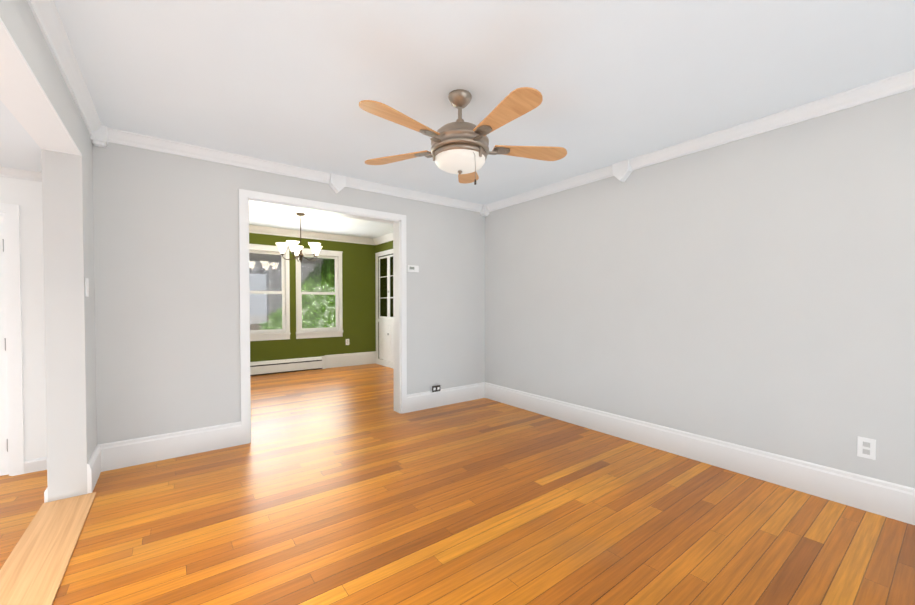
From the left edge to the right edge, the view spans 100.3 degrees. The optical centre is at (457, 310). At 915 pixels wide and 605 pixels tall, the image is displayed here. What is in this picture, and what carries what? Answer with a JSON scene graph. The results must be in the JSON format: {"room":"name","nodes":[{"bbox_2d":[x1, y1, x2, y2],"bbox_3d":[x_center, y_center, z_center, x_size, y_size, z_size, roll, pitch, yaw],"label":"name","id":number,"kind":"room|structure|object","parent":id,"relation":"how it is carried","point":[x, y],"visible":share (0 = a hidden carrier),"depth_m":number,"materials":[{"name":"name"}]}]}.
{"room":"empty living room","nodes":[
{"label":"empty living room","id":0,"kind":"room"},
{"bbox_2d":[0,100,41,171],"bbox_3d":[-2.205,-0.997,-0.582,2.974,0.100,6.725,-1,1,-37],"label":"ceiling","id":1,"kind":"structure","parent":0,"point":[20,148],"depth_m":2.31,"materials":[{"name":"white paint"}]},
{"bbox_2d":[0,177,46,460],"bbox_3d":[-4.118,-0.062,2.109,2.824,2.500,0.150,-1,1,-37],"label":"wall","id":2,"kind":"structure","parent":0,"point":[25,196],"depth_m":2.78,"materials":[{"name":"white paint"}]},
{"bbox_2d":[0,215,8,475],"bbox_3d":[-3.499,0.252,2.477,0.778,1.844,0.107,-1,1,-37],"label":"hall door","id":3,"kind":"structure","parent":2,"relation":"in","point":[4,468],"depth_m":2.71,"materials":[{"name":"white paint"}]},
{"bbox_2d":[0,203,23,475],"bbox_3d":[-3.548,0.215,2.530,0.924,1.932,0.168,-1,1,-37],"label":"door frame","id":4,"kind":"structure","parent":2,"relation":"attached to","point":[10,213],"depth_m":2.72,"materials":[{"name":"white wood"}]},
{"bbox_2d":[0,167,41,181],"bbox_3d":[-4.036,-0.961,2.033,2.764,0.060,0.045,-1,1,-37],"label":"crown molding","id":5,"kind":"structure","parent":2,"relation":"attached to","point":[4,171],"depth_m":2.72,"materials":[{"name":"white wood"}]},
{"bbox_2d":[0,0,96,501],"bbox_3d":[-0.946,-0.033,0.380,0.176,2.500,6.425,-1,1,-37],"label":"wall","id":6,"kind":"structure","parent":0,"point":[69,305],"depth_m":2.38,"materials":[{"name":"grey paint"}]},
{"bbox_2d":[0,18,81,155],"bbox_3d":[-0.731,-0.944,0.079,0.176,0.008,5.710,-1,1,-37],"label":"beam","id":7,"kind":"structure","parent":6,"relation":"attached to","point":[24,99],"depth_m":1.77,"materials":[{"name":"white paint"}]},
{"bbox_2d":[44,487,47,502],"bbox_3d":[-2.736,1.134,2.626,0.015,0.090,0.715,-1,1,-37],"label":"baseboard","id":8,"kind":"structure","parent":6,"relation":"attached to","point":[46,491],"depth_m":2.34,"materials":[{"name":"white wood"}]},
{"bbox_2d":[27,0,103,146],"bbox_3d":[-0.765,-1.214,0.316,0.060,0.135,6.138,-1,1,-37],"label":"crown molding","id":9,"kind":"structure","parent":6,"relation":"attached to","point":[48,20],"depth_m":1.93,"materials":[{"name":"white wood"}]},
{"bbox_2d":[85,278,88,296],"bbox_3d":[-2.425,-0.154,2.503,0.009,0.120,0.075,-1,1,-37],"label":"light switch","id":10,"kind":"object","parent":6,"relation":"attached to","point":[87,286],"visible":0.96,"depth_m":2.49,"materials":[{"name":"white plastic"}]},
{"bbox_2d":[87,444,103,493],"bbox_3d":[-2.480,1.080,2.608,0.020,0.200,0.380,-1,1,-37],"label":"baseboard","id":11,"kind":"structure","parent":6,"relation":"attached to","point":[95,465],"depth_m":2.59,"materials":[{"name":"white wood"}]},
{"bbox_2d":[92,142,484,444],"bbox_3d":[-1.080,-0.125,4.029,3.990,2.560,0.150,-1,1,-37],"label":"wall","id":12,"kind":"structure","parent":0,"point":[167,282],"depth_m":3.13,"materials":[{"name":"grey paint"}]},
{"bbox_2d":[104,421,240,470],"bbox_3d":[-2.257,1.072,3.060,0.920,0.200,0.020,-1,1,-37],"label":"baseboard","id":13,"kind":"structure","parent":12,"relation":"attached to","point":[137,451],"depth_m":3.03,"materials":[{"name":"white wood"}]},
{"bbox_2d":[96,126,483,216],"bbox_3d":[-1.117,-1.256,3.834,3.600,0.170,0.085,-1,1,-37],"label":"crown molding","id":14,"kind":"structure","parent":12,"relation":"attached to","point":[337,182],"depth_m":3.43,"materials":[{"name":"white wood"}]},
{"bbox_2d":[239,189,406,444],"bbox_3d":[-1.285,0.048,3.879,1.639,2.220,0.190,-1,1,-37],"label":"door frame","id":15,"kind":"structure","parent":12,"relation":"attached to","point":[248,197],"depth_m":3.74,"materials":[{"name":"white wood"}]},
{"bbox_2d":[407,265,418,271],"bbox_3d":[-0.505,-0.479,4.345,0.140,0.075,0.025,-1,1,-37],"label":"digital thermostat","id":16,"kind":"object","parent":12,"relation":"attached to","point":[412,268],"visible":0.93,"depth_m":4.33,"materials":[{"name":"white plastic"}]},
{"bbox_2d":[432,385,439,391],"bbox_3d":[-0.251,0.925,4.545,0.115,0.070,0.009,-1,1,-37],"label":"outlet","id":17,"kind":"object","parent":12,"relation":"attached to","point":[435,388],"visible":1,"depth_m":4.54,"materials":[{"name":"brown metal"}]},
{"bbox_2d":[407,382,483,412],"bbox_3d":[-0.113,1.045,4.668,1.161,0.200,0.020,-1,1,-37],"label":"baseboard","id":18,"kind":"structure","parent":12,"relation":"attached to","point":[447,396],"depth_m":4.62,"materials":[{"name":"white wood"}]},
{"bbox_2d":[249,233,375,361],"bbox_3d":[-3.278,-0.172,6.833,4.140,2.560,0.150,-1,1,-37],"label":"wall","id":19,"kind":"structure","parent":0,"point":[359,295],"depth_m":7.53,"materials":[{"name":"paint"}]},
{"bbox_2d":[249,244,290,340],"bbox_3d":[-3.417,-0.314,6.697,0.879,1.662,0.194,-1,1,-37],"label":"dining room window","id":20,"kind":"structure","parent":19,"relation":"in","point":[283,333],"depth_m":6.80,"materials":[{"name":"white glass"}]},
{"bbox_2d":[249,225,375,244],"bbox_3d":[-3.208,-1.393,6.718,3.840,0.115,0.085,-1,1,-37],"label":"crown molding","id":21,"kind":"structure","parent":19,"relation":"attached to","point":[252,229],"depth_m":7.05,"materials":[{"name":"white wood"}]},
{"bbox_2d":[296,248,343,338],"bbox_3d":[-2.640,-0.324,7.280,0.879,1.662,0.194,-1,1,-37],"label":"dining room window","id":22,"kind":"structure","parent":19,"relation":"in","point":[325,331],"depth_m":7.29,"materials":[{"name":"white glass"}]},
{"bbox_2d":[325,351,375,367],"bbox_3d":[-2.111,0.970,7.621,1.050,0.250,0.020,-1,1,-37],"label":"baseboard","id":23,"kind":"structure","parent":19,"relation":"attached to","point":[362,358],"depth_m":7.60,"materials":[{"name":"white wood"}]},
{"bbox_2d":[249,204,392,238],"bbox_3d":[-2.052,-1.481,5.551,4.590,0.100,3.637,-1,1,-37],"label":"ceiling","id":24,"kind":"structure","parent":0,"point":[268,216],"depth_m":6.32,"materials":[{"name":"white paint"}]},
{"bbox_2d":[276,213,321,261],"bbox_3d":[-2.321,-1.072,5.653,0.655,0.720,0.639,-1,1,-37],"label":"dining chandelier","id":25,"kind":"object","parent":24,"relation":"hanging from","point":[297,250],"visible":1,"depth_m":5.54,"materials":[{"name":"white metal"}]},
{"bbox_2d":[375,240,392,358],"bbox_3d":[-0.614,-0.168,6.606,0.150,2.560,3.412,-1,1,-37],"label":"wall","id":26,"kind":"structure","parent":0,"point":[385,246],"depth_m":7.68,"materials":[{"name":"paint"}]},
{"bbox_2d":[372,233,392,243],"bbox_3d":[-0.708,-1.390,6.515,0.085,0.115,3.210,-1,1,-37],"label":"crown molding","id":27,"kind":"structure","parent":26,"relation":"attached to","point":[389,237],"depth_m":7.51,"materials":[{"name":"white wood"}]},
{"bbox_2d":[0,363,914,604],"bbox_3d":[-1.381,1.232,2.122,7.492,0.111,10.000,-1,1,-37],"label":"floor","id":28,"kind":"structure","parent":0,"point":[347,485],"depth_m":2.12,"materials":[{"name":"brown wood"}]},
{"bbox_2d":[250,356,325,375],"bbox_3d":[-3.433,0.992,6.601,2.290,0.240,0.066,-1,1,-37],"label":"baseboard heater","id":29,"kind":"object","parent":28,"relation":"on","point":[282,366],"visible":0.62,"depth_m":6.86,"materials":[{"name":"white metal"}]},
{"bbox_2d":[375,249,393,368],"bbox_3d":[-1.203,-0.045,7.585,0.420,2.280,1.060,-1,1,-37],"label":"china cabinet","id":30,"kind":"object","parent":28,"relation":"on","point":[384,283],"visible":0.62,"depth_m":7.61,"materials":[{"name":"white paint"}]},
{"bbox_2d":[54,0,914,204],"bbox_3d":[0.900,-1.352,1.516,4.518,0.100,6.363,-1,1,-37],"label":"ceiling","id":31,"kind":"structure","parent":0,"point":[292,82],"depth_m":2.08,"materials":[{"name":"white paint"}]},
{"bbox_2d":[359,87,566,184],"bbox_3d":[0.017,-1.021,2.297,1.331,0.588,1.321,-1,1,-37],"label":"ceiling fan","id":32,"kind":"object","parent":31,"relation":"hanging from","point":[460,147],"visible":1,"depth_m":2.20,"materials":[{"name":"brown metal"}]},
{"bbox_2d":[485,89,914,487],"bbox_3d":[2.309,-0.070,2.549,0.150,2.500,6.288,-1,1,-37],"label":"wall","id":33,"kind":"structure","parent":0,"point":[757,291],"depth_m":2.76,"materials":[{"name":"grey paint"}]},
{"bbox_2d":[484,382,914,524],"bbox_3d":[2.187,1.080,2.589,0.020,0.200,6.108,-1,1,-37],"label":"baseboard","id":34,"kind":"structure","parent":33,"relation":"attached to","point":[882,497],"depth_m":2.76,"materials":[{"name":"white wood"}]},
{"bbox_2d":[484,69,914,216],"bbox_3d":[2.171,-1.234,2.519,0.082,0.170,6.138,-1,1,-37],"label":"crown molding","id":35,"kind":"structure","parent":33,"relation":"attached to","point":[903,82],"depth_m":2.74,"materials":[{"name":"white wood"}]},
{"bbox_2d":[857,436,875,459],"bbox_3d":[2.430,0.815,2.270,0.009,0.120,0.075,-1,1,-37],"label":"outlet","id":36,"kind":"object","parent":33,"relation":"attached to","point":[866,447],"visible":1,"depth_m":2.27,"materials":[{"name":"plastic"}]},
{"label":"outside","id":37,"kind":"structure","parent":0,"visible":0},
{"bbox_2d":[249,253,335,329],"bbox_3d":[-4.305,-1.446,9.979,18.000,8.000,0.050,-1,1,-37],"label":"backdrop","id":38,"kind":"structure","parent":37,"point":[305,299],"depth_m":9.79,"materials":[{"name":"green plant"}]}
]}

